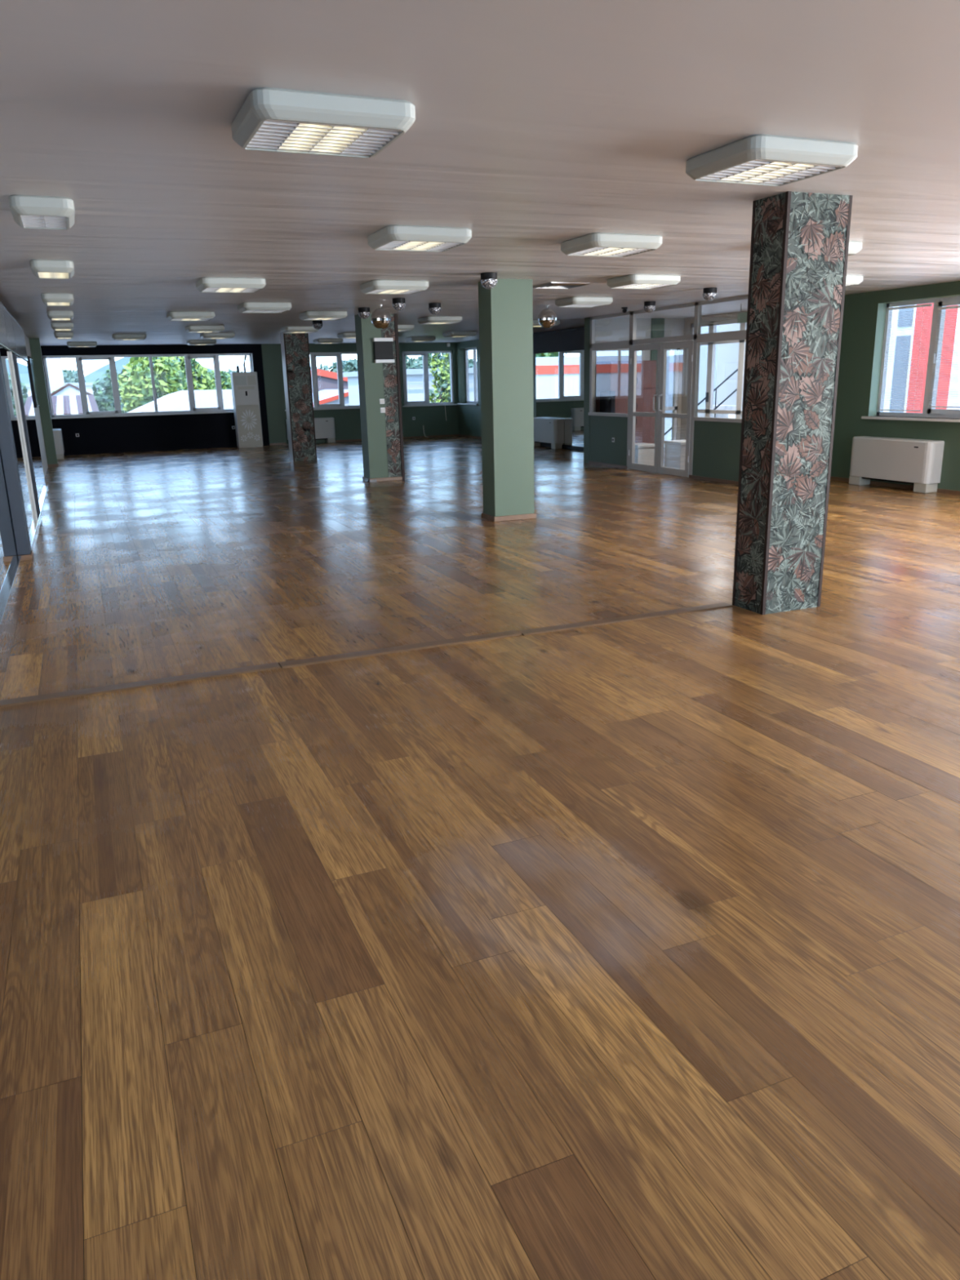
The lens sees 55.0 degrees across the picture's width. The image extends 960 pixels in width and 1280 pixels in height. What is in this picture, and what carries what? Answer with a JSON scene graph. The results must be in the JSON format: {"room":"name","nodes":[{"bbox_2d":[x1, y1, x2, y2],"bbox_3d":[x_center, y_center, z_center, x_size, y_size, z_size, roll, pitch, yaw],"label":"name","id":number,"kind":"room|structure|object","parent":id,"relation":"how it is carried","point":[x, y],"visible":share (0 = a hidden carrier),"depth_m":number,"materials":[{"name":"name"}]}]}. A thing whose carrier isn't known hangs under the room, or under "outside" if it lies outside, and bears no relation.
{"room":"empty event hall","nodes":[
{"label":"empty event hall","id":0,"kind":"room"},
{"bbox_2d":[0,353,33,559],"bbox_3d":[-4.709,-2.168,9.114,0.129,2.740,0.330,-8,17,-22],"label":"pilaster","id":1,"kind":"object","parent":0,"point":[7,448],"visible":0.99,"depth_m":9.15,"materials":[{"name":"grey paint"}]},
{"bbox_2d":[0,333,48,553],"bbox_3d":[-4.358,-1.718,7.859,0.260,2.940,28.200,-8,17,-22],"label":"wall","id":2,"kind":"structure","parent":0,"point":[37,412],"depth_m":18.84,"materials":[{"name":"green paint"}]},
{"bbox_2d":[0,302,8,349],"bbox_3d":[-5.228,-3.433,9.921,0.106,0.500,2.118,-8,17,-22],"label":"panel","id":3,"kind":"object","parent":2,"relation":"attached to","point":[3,337],"visible":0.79,"depth_m":10.43,"materials":[{"name":"metal"}]},
{"bbox_2d":[2,305,17,354],"bbox_3d":[-5.992,-3.903,11.652,0.106,0.500,1.718,-8,17,-22],"label":"panel","id":4,"kind":"object","parent":2,"relation":"attached to","point":[7,316],"visible":0.54,"depth_m":11.57,"materials":[{"name":"metal"}]},
{"bbox_2d":[0,453,22,633],"bbox_3d":[-3.741,-1.245,6.903,0.046,2.120,4.790,-8,17,-22],"label":"wall mirror","id":5,"kind":"object","parent":2,"relation":"attached to","point":[10,562],"visible":1,"depth_m":8.31,"materials":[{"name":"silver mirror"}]},
{"bbox_2d":[11,316,27,361],"bbox_3d":[-7.002,-4.524,13.938,0.106,0.500,3.368,-8,17,-22],"label":"panel","id":6,"kind":"object","parent":2,"relation":"attached to","point":[18,331],"visible":0.57,"depth_m":13.70,"materials":[{"name":"metal"}]},
{"bbox_2d":[0,346,48,549],"bbox_3d":[-6.170,-2.789,12.581,0.041,2.120,7.280,-8,17,-22],"label":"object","id":7,"kind":"object","parent":2,"relation":"in","point":[34,490],"visible":0.8,"depth_m":11.72,"materials":[{"name":"silver mirror"}]},
{"bbox_2d":[26,355,39,408],"bbox_3d":[-8.687,-5.004,17.896,0.073,0.930,1.500,-8,17,-22],"label":"wall screen","id":8,"kind":"object","parent":2,"relation":"attached to","point":[29,363],"visible":0.84,"depth_m":17.31,"materials":[{"name":"black plastic"}]},
{"bbox_2d":[28,337,58,466],"bbox_3d":[-9.623,-5.218,20.337,0.215,2.740,0.230,-8,17,-22],"label":"pilaster","id":9,"kind":"object","parent":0,"point":[35,348],"visible":0.96,"depth_m":20.25,"materials":[{"name":"green paint"}]},
{"bbox_2d":[40,342,458,455],"bbox_3d":[-6.079,-6.786,25.941,12.220,2.940,0.300,-8,17,-22],"label":"wall","id":10,"kind":"structure","parent":0,"point":[97,435],"depth_m":25.43,"materials":[{"name":"black paint"}]},
{"bbox_2d":[43,353,253,418],"bbox_3d":[-8.705,-6.828,24.674,5.380,1.565,0.270,-8,17,-22],"label":"window","id":11,"kind":"structure","parent":10,"relation":"in","point":[117,412],"depth_m":24.60,"materials":[{"name":"white plastic"}]},
{"bbox_2d":[284,351,359,411],"bbox_3d":[-4.291,-7.424,26.411,2.740,1.575,0.180,-8,17,-22],"label":"window","id":12,"kind":"structure","parent":10,"relation":"in","point":[338,354],"depth_m":26.41,"materials":[{"name":"white plastic"}]},
{"bbox_2d":[270,434,458,444],"bbox_3d":[-3.298,-5.925,27.226,5.770,0.050,0.015,-8,17,-22],"label":"baseboard","id":13,"kind":"structure","parent":10,"relation":"attached to","point":[451,435],"depth_m":27.69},
{"bbox_2d":[401,351,457,406],"bbox_3d":[-1.542,-7.806,27.521,1.720,1.575,0.180,-8,17,-22],"label":"window","id":14,"kind":"structure","parent":10,"relation":"in","point":[425,402],"depth_m":27.49,"materials":[{"name":"white plastic"}]},
{"bbox_2d":[280,332,316,461],"bbox_3d":[-4.011,-5.373,20.390,0.539,2.740,0.359,-8,17,-22],"label":"pillar","id":15,"kind":"structure","parent":0,"point":[295,347],"depth_m":20.24,"materials":[{"name":"multicoloured"}]},
{"bbox_2d":[354,313,404,481],"bbox_3d":[-1.721,-4.124,15.770,0.648,2.740,0.421,-8,17,-22],"label":"pillar","id":16,"kind":"structure","parent":0,"point":[382,437],"depth_m":15.64,"materials":[{"name":"green paint"}]},
{"bbox_2d":[372,337,395,363],"bbox_3d":[-1.607,-4.830,15.364,0.340,0.395,0.090,-8,17,-22],"label":"monitor","id":17,"kind":"object","parent":16,"relation":"attached to","point":[383,347],"visible":1,"depth_m":15.34,"materials":[{"name":"black plastic"}]},
{"bbox_2d":[0,435,959,1279],"bbox_3d":[1.031,-1.950,12.879,13.440,0.005,33.000,-8,17,-22],"label":"floor","id":18,"kind":"structure","parent":0,"point":[627,950],"depth_m":3.13,"materials":[{"name":"brown wood"}]},
{"bbox_2d":[52,428,64,459],"bbox_3d":[-10.635,-4.957,23.244,0.214,0.704,1.200,-8,17,-22],"label":"coil","id":19,"kind":"object","parent":18,"relation":"on","point":[57,433],"visible":0.84,"depth_m":22.74,"materials":[{"name":"white metal"}]},
{"bbox_2d":[0,662,280,707],"bbox_3d":[-1.979,0.259,5.313,1.640,0.012,0.120,-8,17,-22],"label":"trim","id":20,"kind":"structure","parent":18,"relation":"on","point":[57,695],"depth_m":5.30,"materials":[{"name":"brown wood"}]},
{"bbox_2d":[230,371,262,448],"bbox_3d":[-6.392,-6.307,25.265,0.660,2.000,0.386,-8,17,-22],"label":"air conditioner","id":21,"kind":"object","parent":18,"relation":"on","point":[245,391],"visible":1,"depth_m":25.11,"materials":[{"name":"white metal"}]},
{"bbox_2d":[285,417,335,444],"bbox_3d":[-4.836,-5.991,26.395,1.360,0.704,0.252,-8,17,-22],"label":"coil","id":22,"kind":"object","parent":18,"relation":"on","point":[324,427],"visible":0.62,"depth_m":26.41,"materials":[{"name":"white metal"}]},
{"bbox_2d":[278,630,522,668],"bbox_3d":[-0.478,0.053,5.908,1.605,0.014,0.120,-8,17,-22],"label":"trim","id":23,"kind":"structure","parent":18,"relation":"on","point":[296,663],"depth_m":5.87,"materials":[{"name":"brown wood"}]},
{"bbox_2d":[533,417,564,448],"bbox_3d":[1.622,-5.108,22.701,0.252,0.704,1.420,-8,17,-22],"label":"coil","id":24,"kind":"object","parent":18,"relation":"on","point":[546,430],"visible":0.87,"depth_m":22.27,"materials":[{"name":"white metal"}]},
{"bbox_2d":[600,391,615,413],"bbox_3d":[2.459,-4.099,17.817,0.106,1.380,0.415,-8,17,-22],"label":"cabinet","id":25,"kind":"object","parent":18,"relation":"on","point":[607,398],"visible":0.44,"depth_m":17.58,"materials":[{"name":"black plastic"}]},
{"bbox_2d":[518,602,733,635],"bbox_3d":[1.056,-0.154,6.507,1.705,0.012,0.120,-8,17,-22],"label":"trim","id":26,"kind":"structure","parent":18,"relation":"on","point":[675,611],"depth_m":6.47,"materials":[{"name":"brown wood"}]},
{"bbox_2d":[595,360,656,444],"bbox_3d":[2.883,-4.500,18.187,1.040,1.930,0.577,-8,17,-22],"label":"wall","id":27,"kind":"structure","parent":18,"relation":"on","point":[611,375],"depth_m":17.89,"materials":[{"name":"brown wood"}]},
{"bbox_2d":[634,442,654,465],"bbox_3d":[3.019,-3.479,17.340,0.400,0.420,0.440,-8,17,-22],"label":"radiator","id":28,"kind":"object","parent":18,"relation":"on","point":[644,452],"visible":0.46,"depth_m":17.15,"materials":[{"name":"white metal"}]},
{"bbox_2d":[664,439,685,469],"bbox_3d":[3.664,-3.356,16.701,0.460,0.500,0.540,-8,17,-22],"label":"radiator","id":29,"kind":"object","parent":18,"relation":"on","point":[674,450],"visible":0.55,"depth_m":16.55,"materials":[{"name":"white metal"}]},
{"bbox_2d":[848,435,944,493],"bbox_3d":[5.920,-2.533,13.212,0.252,0.704,1.460,-8,17,-22],"label":"radiator","id":30,"kind":"object","parent":18,"relation":"on","point":[917,462],"visible":1,"depth_m":12.97,"materials":[{"name":"white metal"}]},
{"bbox_2d":[864,436,925,440],"bbox_3d":[5.922,-2.869,13.122,0.152,0.008,1.020,-8,17,-22],"label":"grille","id":31,"kind":"object","parent":30,"relation":"attached to","point":[883,437],"depth_m":13.05,"materials":[{"name":"grey metal"}]},
{"bbox_2d":[0,0,959,346],"bbox_3d":[0.646,-4.707,12.129,14.600,0.250,33.700,-8,17,-22],"label":"ceiling","id":32,"kind":"structure","parent":0,"point":[539,126],"depth_m":4.46,"materials":[{"name":"paint"}]},
{"bbox_2d":[8,195,75,230],"bbox_3d":[-2.671,-2.608,5.636,0.350,0.100,0.600,-8,17,-22],"label":"ceiling light","id":33,"kind":"object","parent":32,"relation":"attached to","point":[28,211],"visible":1,"depth_m":5.42,"materials":[{"name":"plastic"}]},
{"bbox_2d":[29,259,74,279],"bbox_3d":[-3.831,-3.322,8.264,0.350,0.100,0.600,-8,17,-22],"label":"ceiling light","id":34,"kind":"object","parent":32,"relation":"attached to","point":[41,268],"visible":1,"depth_m":8.03,"materials":[{"name":"plastic"}]},
{"bbox_2d":[40,293,74,306],"bbox_3d":[-5.051,-4.072,11.025,0.350,0.100,0.600,-8,17,-22],"label":"ceiling light","id":35,"kind":"object","parent":32,"relation":"attached to","point":[48,299],"visible":1,"depth_m":10.79,"materials":[{"name":"plastic"}]},
{"bbox_2d":[46,311,73,320],"bbox_3d":[-6.109,-4.723,13.422,0.350,0.100,0.600,-8,17,-22],"label":"ceiling light","id":36,"kind":"object","parent":32,"relation":"attached to","point":[52,315],"visible":1,"depth_m":13.19,"materials":[{"name":"plastic"}]},
{"bbox_2d":[50,322,73,330],"bbox_3d":[-7.148,-5.362,15.775,0.350,0.100,0.600,-8,17,-22],"label":"ceiling light","id":37,"kind":"object","parent":32,"relation":"attached to","point":[55,326],"visible":1,"depth_m":15.53,"materials":[{"name":"plastic"}]},
{"bbox_2d":[66,342,97,347],"bbox_3d":[-9.598,-7.121,22.213,0.665,0.100,0.600,-8,17,-22],"label":"ceiling light","id":38,"kind":"object","parent":32,"relation":"attached to","point":[71,344],"visible":1,"depth_m":21.98,"materials":[{"name":"plastic"}]},
{"bbox_2d":[111,333,146,340],"bbox_3d":[-7.417,-6.404,19.484,0.665,0.100,0.600,-8,17,-22],"label":"ceiling light","id":39,"kind":"object","parent":32,"relation":"attached to","point":[115,336],"visible":1,"depth_m":19.25,"materials":[{"name":"plastic"}]},
{"bbox_2d":[166,311,214,320],"bbox_3d":[-4.443,-4.969,14.147,0.665,0.100,0.600,-8,17,-22],"label":"ceiling light","id":40,"kind":"object","parent":32,"relation":"attached to","point":[171,316],"visible":1,"depth_m":13.92,"materials":[{"name":"plastic"}]},
{"bbox_2d":[186,339,216,345],"bbox_3d":[-6.861,-7.324,22.690,0.665,0.100,0.600,-8,17,-22],"label":"ceiling light","id":41,"kind":"object","parent":32,"relation":"attached to","point":[198,342],"visible":1,"depth_m":22.45,"materials":[{"name":"plastic"}]},
{"bbox_2d":[185,325,224,333],"bbox_3d":[-5.205,-5.875,17.417,0.665,0.100,0.600,-8,17,-22],"label":"ceiling light","id":42,"kind":"object","parent":32,"relation":"attached to","point":[189,329],"visible":1,"depth_m":17.19,"materials":[{"name":"plastic"}]},
{"bbox_2d":[200,333,235,338],"bbox_3d":[-5.652,-6.546,19.831,0.665,0.100,0.600,-8,17,-22],"label":"ceiling light","id":43,"kind":"object","parent":32,"relation":"attached to","point":[203,335],"visible":0.98,"depth_m":19.60,"materials":[{"name":"plastic"}]},
{"bbox_2d":[195,276,266,293],"bbox_3d":[-2.685,-3.818,9.920,0.665,0.100,0.600,-8,17,-22],"label":"ceiling light","id":44,"kind":"object","parent":32,"relation":"attached to","point":[207,284],"visible":1,"depth_m":9.71,"materials":[{"name":"plastic"}]},
{"bbox_2d":[237,302,291,313],"bbox_3d":[-3.024,-4.658,12.921,0.665,0.100,0.600,-8,17,-22],"label":"ceiling light","id":45,"kind":"object","parent":32,"relation":"attached to","point":[246,307],"visible":1,"depth_m":12.70,"materials":[{"name":"plastic"}]},
{"bbox_2d":[280,326,318,333],"bbox_3d":[-3.595,-6.181,18.360,0.665,0.100,0.600,-8,17,-22],"label":"ceiling light","id":46,"kind":"object","parent":32,"relation":"attached to","point":[286,329],"visible":0.96,"depth_m":18.12,"materials":[{"name":"plastic"}]},
{"bbox_2d":[231,87,415,158],"bbox_3d":[-0.669,-2.162,3.882,0.665,0.100,0.600,-8,17,-22],"label":"ceiling light","id":47,"kind":"object","parent":32,"relation":"attached to","point":[269,119],"visible":1,"depth_m":3.71,"materials":[{"name":"plastic"}]},
{"bbox_2d":[298,311,347,319],"bbox_3d":[-2.507,-5.179,14.720,0.665,0.100,0.600,-8,17,-22],"label":"ceiling light","id":48,"kind":"object","parent":32,"relation":"attached to","point":[308,315],"visible":1,"depth_m":14.49,"materials":[{"name":"plastic"}]},
{"bbox_2d":[370,304,391,328],"bbox_3d":[-1.458,-4.751,13.554,0.296,0.341,0.296,-8,17,-22],"label":"ball","id":49,"kind":"object","parent":32,"relation":"hanging from","point":[380,317],"visible":1,"depth_m":13.46,"materials":[{"name":"metal"}]},
{"bbox_2d":[360,280,429,294],"bbox_3d":[-0.982,-4.040,10.555,0.665,0.100,0.600,-8,17,-22],"label":"ceiling light","id":50,"kind":"object","parent":32,"relation":"attached to","point":[374,286],"visible":1,"depth_m":10.35,"materials":[{"name":"plastic"}]},
{"bbox_2d":[391,297,405,311],"bbox_3d":[-1.105,-4.570,12.553,0.188,0.162,0.188,-8,17,-22],"label":"dome light","id":51,"kind":"object","parent":32,"relation":"attached to","point":[398,304],"visible":1,"depth_m":12.48,"materials":[{"name":"silver plastic"}]},
{"bbox_2d":[367,225,471,252],"bbox_3d":[-0.466,-3.056,7.029,0.665,0.100,0.600,-8,17,-22],"label":"ceiling light","id":52,"kind":"object","parent":32,"relation":"attached to","point":[390,237],"visible":1,"depth_m":6.83,"materials":[{"name":"plastic"}]},
{"bbox_2d":[404,336,435,342],"bbox_3d":[-1.549,-7.787,23.862,0.665,0.100,0.600,-8,17,-22],"label":"ceiling light","id":53,"kind":"object","parent":32,"relation":"attached to","point":[431,338],"visible":1,"depth_m":23.64,"materials":[{"name":"plastic"}]},
{"bbox_2d":[417,315,462,324],"bbox_3d":[-0.721,-5.738,16.539,0.665,0.100,0.600,-8,17,-22],"label":"ceiling light","id":54,"kind":"object","parent":32,"relation":"attached to","point":[431,319],"visible":1,"depth_m":16.31,"materials":[{"name":"plastic"}]},
{"bbox_2d":[442,331,476,337],"bbox_3d":[-0.480,-7.220,21.762,0.665,0.100,0.600,-8,17,-22],"label":"ceiling light","id":55,"kind":"object","parent":32,"relation":"attached to","point":[451,334],"visible":1,"depth_m":21.53,"materials":[{"name":"plastic"}]},
{"bbox_2d":[480,271,497,288],"bbox_3d":[0.095,-3.832,9.837,0.188,0.162,0.188,-8,17,-22],"label":"dome light","id":56,"kind":"object","parent":32,"relation":"attached to","point":[488,280],"visible":1,"depth_m":9.77,"materials":[{"name":"silver plastic"}]},
{"bbox_2d":[537,305,556,328],"bbox_3d":[1.057,-5.056,14.412,0.296,0.341,0.296,-8,17,-22],"label":"ball","id":57,"kind":"object","parent":32,"relation":"hanging from","point":[547,317],"visible":1,"depth_m":14.32,"materials":[{"name":"silver metal"}]},
{"bbox_2d":[533,326,584,353],"bbox_3d":[1.841,-7.050,21.707,0.066,0.492,4.500,-8,17,-22],"label":"roller blind","id":58,"kind":"object","parent":32,"relation":"hanging from","point":[569,339],"visible":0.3,"depth_m":21.67,"materials":[{"name":"black fabric"}]},
{"bbox_2d":[532,282,589,288],"bbox_3d":[0.980,-4.317,11.222,0.520,0.024,0.520,-8,17,-22],"label":"ceiling vent","id":59,"kind":"object","parent":32,"relation":"in","point":[549,285],"visible":0.98,"depth_m":11.15,"materials":[{"name":"metal"}]},
{"bbox_2d":[555,296,613,307],"bbox_3d":[1.500,-4.885,13.325,0.665,0.100,0.600,-8,17,-22],"label":"ceiling light","id":60,"kind":"object","parent":32,"relation":"attached to","point":[575,301],"visible":1,"depth_m":13.12,"materials":[{"name":"plastic"}]},
{"bbox_2d":[560,232,662,257],"bbox_3d":[1.082,-3.263,7.622,0.665,0.100,0.600,-8,17,-22],"label":"ceiling light","id":61,"kind":"object","parent":32,"relation":"attached to","point":[595,244],"visible":1,"depth_m":7.43,"materials":[{"name":"plastic"}]},
{"bbox_2d":[607,274,680,288],"bbox_3d":[1.886,-4.134,10.636,0.665,0.100,0.600,-8,17,-22],"label":"ceiling light","id":62,"kind":"object","parent":32,"relation":"attached to","point":[631,281],"visible":1,"depth_m":10.44,"materials":[{"name":"plastic"}]},
{"bbox_2d":[702,287,717,301],"bbox_3d":[3.039,-4.566,12.176,0.188,0.162,0.188,-8,17,-22],"label":"dome light","id":63,"kind":"object","parent":32,"relation":"attached to","point":[709,294],"visible":1,"depth_m":12.11,"materials":[{"name":"silver plastic"}]},
{"bbox_2d":[685,134,857,186],"bbox_3d":[1.492,-2.462,4.755,0.665,0.100,0.600,-8,17,-22],"label":"ceiling light","id":64,"kind":"object","parent":32,"relation":"attached to","point":[766,160],"visible":1,"depth_m":4.59,"materials":[{"name":"plastic"}]},
{"bbox_2d":[845,275,862,286],"bbox_3d":[4.192,-4.345,11.180,0.665,0.100,0.600,-8,17,-22],"label":"ceiling light","id":65,"kind":"object","parent":32,"relation":"attached to","point":[851,280],"visible":0.2,"depth_m":10.99,"materials":[{"name":"plastic"}]},
{"bbox_2d":[848,240,862,255],"bbox_3d":[2.973,-3.493,8.271,0.665,0.100,0.600,-8,17,-22],"label":"ceiling light","id":66,"kind":"object","parent":32,"relation":"attached to","point":[855,246],"visible":0.17,"depth_m":8.10,"materials":[{"name":"plastic"}]},
{"bbox_2d":[478,278,536,521],"bbox_3d":[0.322,-2.823,10.988,0.573,2.740,0.400,-8,17,-22],"label":"pillar","id":67,"kind":"structure","parent":0,"point":[505,310],"depth_m":10.83,"materials":[{"name":"green paint"}]},
{"bbox_2d":[456,318,664,457],"bbox_3d":[1.519,-6.246,23.360,0.300,2.940,10.500,-8,17,-22],"label":"wall","id":68,"kind":"structure","parent":0,"point":[469,415],"depth_m":27.02,"materials":[{"name":"green paint"}]},
{"bbox_2d":[457,347,478,404],"bbox_3d":[-0.257,-7.756,27.105,0.340,1.605,1.490,-8,17,-22],"label":"window","id":69,"kind":"structure","parent":68,"relation":"in","point":[468,402],"depth_m":27.31,"materials":[{"name":"white plastic"}]},
{"bbox_2d":[535,349,584,451],"bbox_3d":[2.382,-5.450,21.001,0.056,2.250,5.050,-8,17,-22],"label":"window","id":70,"kind":"structure","parent":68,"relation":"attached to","point":[559,375],"depth_m":21.89,"materials":[{"name":"silver metal"}]},
{"bbox_2d":[595,318,684,457],"bbox_3d":[3.166,-5.043,18.591,2.280,2.740,0.120,-8,17,-22],"label":"wall","id":71,"kind":"structure","parent":0,"point":[607,330],"depth_m":18.20,"materials":[{"name":"grey paint"}]},
{"bbox_2d":[655,347,679,456],"bbox_3d":[3.791,-4.870,18.880,0.600,2.180,0.120,-8,17,-22],"label":"door","id":72,"kind":"structure","parent":71,"relation":"in","point":[674,407],"depth_m":18.92,"materials":[{"name":"white plastic"}]},
{"bbox_2d":[583,295,747,484],"bbox_3d":[3.111,-4.245,15.776,0.155,2.740,5.220,-8,17,-22],"label":"wall partition","id":73,"kind":"structure","parent":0,"point":[714,442],"depth_m":15.15,"materials":[{"name":"green paint"}]},
{"bbox_2d":[628,340,693,476],"bbox_3d":[3.061,-3.962,15.806,0.128,2.166,1.849,-8,17,-22],"label":"door","id":74,"kind":"structure","parent":73,"relation":"in","point":[660,414],"depth_m":15.78,"materials":[{"name":"grey metal"}]},
{"bbox_2d":[680,311,747,439],"bbox_3d":[5.142,-4.590,16.816,0.120,2.740,4.800,-8,17,-22],"label":"wall","id":75,"kind":"structure","parent":0,"point":[688,322],"depth_m":18.67,"materials":[{"name":"grey paint"}]},
{"bbox_2d":[690,319,746,418],"bbox_3d":[5.045,-4.581,16.978,0.120,2.600,4.000,-8,17,-22],"label":"window","id":76,"kind":"structure","parent":75,"relation":"in","point":[708,411],"depth_m":17.81,"materials":[{"name":"white plastic"}]},
{"bbox_2d":[732,191,852,614],"bbox_3d":[2.140,-1.569,6.393,0.523,2.740,0.338,-8,17,-22],"label":"pillar","id":77,"kind":"structure","parent":0,"point":[800,241],"depth_m":6.23,"materials":[{"name":"paper"}]},
{"bbox_2d":[830,280,959,490],"bbox_3d":[8.308,-1.767,6.917,2.370,2.940,16.620,-8,17,-22],"label":"wall","id":78,"kind":"structure","parent":0,"point":[860,309],"depth_m":13.56,"materials":[{"name":"green paint"}]},
{"bbox_2d":[830,475,959,495],"bbox_3d":[6.926,-1.688,11.329,0.015,0.055,7.500,-8,17,-22],"label":"baseboard","id":79,"kind":"structure","parent":78,"relation":"attached to","point":[837,478],"depth_m":13.35,"materials":[{"name":"brown wood"}]},
{"bbox_2d":[861,294,959,422],"bbox_3d":[6.391,-3.721,12.191,0.300,1.615,3.050,-8,17,-22],"label":"window","id":80,"kind":"structure","parent":78,"relation":"in","point":[882,344],"depth_m":12.99,"materials":[{"name":"white plastic"}]},
{"bbox_2d":[879,303,932,411],"bbox_3d":[6.046,-3.997,13.112,0.030,1.430,0.730,-8,17,-22],"label":"blind","id":81,"kind":"object","parent":80,"relation":"attached to","point":[927,304],"visible":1,"depth_m":13.13,"materials":[{"name":"fabric"}]},
{"bbox_2d":[927,305,959,408],"bbox_3d":[6.404,-3.763,12.253,0.030,1.310,0.910,-8,17,-22],"label":"blind","id":82,"kind":"object","parent":80,"relation":"attached to","point":[957,306],"visible":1,"depth_m":12.47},
{"label":"outside","id":83,"kind":"structure","parent":0,"visible":0},
{"bbox_3d":[-11.308,-42.516,174.944,400.000,0.300,500.000,-8,17,-22],"label":"ground","id":84,"kind":"structure","parent":83,"visible":0},
{"bbox_2d":[45,358,64,393],"bbox_3d":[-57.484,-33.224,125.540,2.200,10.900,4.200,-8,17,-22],"label":"building","id":85,"kind":"structure","parent":84,"relation":"on","point":[55,370],"depth_m":123.00,"materials":[{"name":"white"}]},
{"bbox_2d":[50,382,93,395],"bbox_3d":[-26.417,-13.340,60.293,3.700,6.640,10.400,-8,17,-22],"label":"building","id":86,"kind":"structure","parent":84,"relation":"on","point":[68,389],"depth_m":54.93,"materials":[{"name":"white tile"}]},
{"bbox_2d":[62,369,86,382],"bbox_3d":[-67.494,-38.160,145.720,12.190,9.905,12.062,-8,17,-22],"label":"tree","id":87,"kind":"object","parent":84,"relation":"on","point":[69,376],"visible":0.19,"depth_m":143.35,"materials":[{"name":"green plant"}]},
{"bbox_2d":[51,395,98,415],"bbox_3d":[-20.968,-9.418,47.206,3.100,5.950,9.200,-8,17,-22],"label":"building","id":88,"kind":"structure","parent":84,"relation":"on","point":[71,404],"depth_m":46.20,"materials":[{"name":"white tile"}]},
{"bbox_2d":[91,368,124,413],"bbox_3d":[-21.312,-11.859,53.218,2.579,7.400,3.008,-8,17,-22],"label":"tree","id":89,"kind":"object","parent":84,"relation":"on","point":[104,401],"visible":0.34,"depth_m":51.75,"materials":[{"name":"green plant"}]},
{"bbox_2d":[84,356,213,382],"bbox_3d":[-62.088,-100.145,350.881,472.000,17.327,60.000,-8,17,-22],"label":"hill","id":90,"kind":"structure","parent":84,"relation":"on","point":[93,376],"depth_m":295.18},
{"bbox_2d":[117,356,187,413],"bbox_3d":[-15.617,-10.163,45.004,3.358,8.331,2.844,-8,17,-22],"label":"tree","id":91,"kind":"object","parent":84,"relation":"on","point":[135,388],"visible":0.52,"depth_m":43.70,"materials":[{"name":"green plant"}]},
{"bbox_2d":[128,389,233,412],"bbox_3d":[-12.745,-8.002,41.197,5.200,6.100,5.000,-8,17,-22],"label":"building","id":92,"kind":"structure","parent":84,"relation":"on","point":[176,401],"depth_m":38.37,"materials":[{"name":"white paint"}]},
{"bbox_2d":[153,356,214,398],"bbox_3d":[-15.873,-11.425,49.851,3.297,8.135,3.348,-8,17,-22],"label":"tree","id":93,"kind":"object","parent":84,"relation":"on","point":[204,383],"visible":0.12,"depth_m":48.64,"materials":[{"name":"green plant"}]},
{"bbox_2d":[208,370,231,390],"bbox_3d":[-16.245,-13.009,56.887,3.727,7.375,3.644,-8,17,-22],"label":"tree","id":94,"kind":"object","parent":84,"relation":"on","point":[225,377],"visible":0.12,"depth_m":55.37,"materials":[{"name":"green plant"}]},
{"bbox_2d":[311,368,348,391],"bbox_3d":[-13.390,-15.995,67.509,9.500,7.200,14.520,-8,17,-22],"label":"building","id":95,"kind":"structure","parent":84,"relation":"on","point":[326,380],"depth_m":60.70,"materials":[{"name":"grey paint"}]},
{"bbox_2d":[312,389,349,405],"bbox_3d":[-8.266,-12.088,55.627,7.100,5.900,7.520,-8,17,-22],"label":"building","id":96,"kind":"structure","parent":84,"relation":"on","point":[326,396],"depth_m":51.65,"materials":[{"name":"white paint"}]},
{"bbox_2d":[310,358,357,373],"bbox_3d":[-17.632,-33.050,123.894,11.755,9.560,12.272,-8,17,-22],"label":"tree","id":97,"kind":"object","parent":84,"relation":"on","point":[351,365],"visible":0.09,"depth_m":121.27,"materials":[{"name":"green plant"}]},
{"bbox_2d":[342,367,477,405],"bbox_3d":[-3.516,-10.354,47.421,4.600,6.800,8.450,-8,17,-22],"label":"building","id":98,"kind":"structure","parent":84,"relation":"on","point":[415,381],"depth_m":43.05,"materials":[{"name":"white paint"}]},
{"bbox_2d":[429,352,450,402],"bbox_3d":[-1.618,-8.516,39.088,2.350,7.712,2.314,-8,17,-22],"label":"tree","id":99,"kind":"object","parent":84,"relation":"on","point":[442,391],"visible":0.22,"depth_m":38.10,"materials":[{"name":"green plant"}]},
{"bbox_2d":[408,353,473,368],"bbox_3d":[-4.436,-33.561,123.696,12.958,10.018,12.567,-8,17,-22],"label":"tree","id":100,"kind":"object","parent":84,"relation":"on","point":[412,364],"visible":0.08,"depth_m":120.59,"materials":[{"name":"green plant"}]},
{"bbox_2d":[664,323,740,440],"bbox_3d":[8.596,-8.251,33.769,9.400,9.600,12.400,-8,17,-22],"label":"building","id":101,"kind":"structure","parent":84,"relation":"on","point":[726,355],"depth_m":26.66,"materials":[{"name":"white paint"}]},
{"bbox_2d":[883,302,959,413],"bbox_3d":[15.509,-5.945,18.750,8.030,13.000,20.000,-8,17,-22],"label":"building","id":102,"kind":"structure","parent":84,"relation":"on","point":[908,386],"depth_m":21.22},
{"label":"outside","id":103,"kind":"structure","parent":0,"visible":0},
{"bbox_2d":[663,368,737,447],"bbox_3d":[4.513,-4.806,21.852,3.383,3.446,1.220,-8,17,-22],"label":"stair","id":104,"kind":"structure","parent":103,"point":[719,406],"depth_m":21.71,"materials":[{"name":"grey metal"}]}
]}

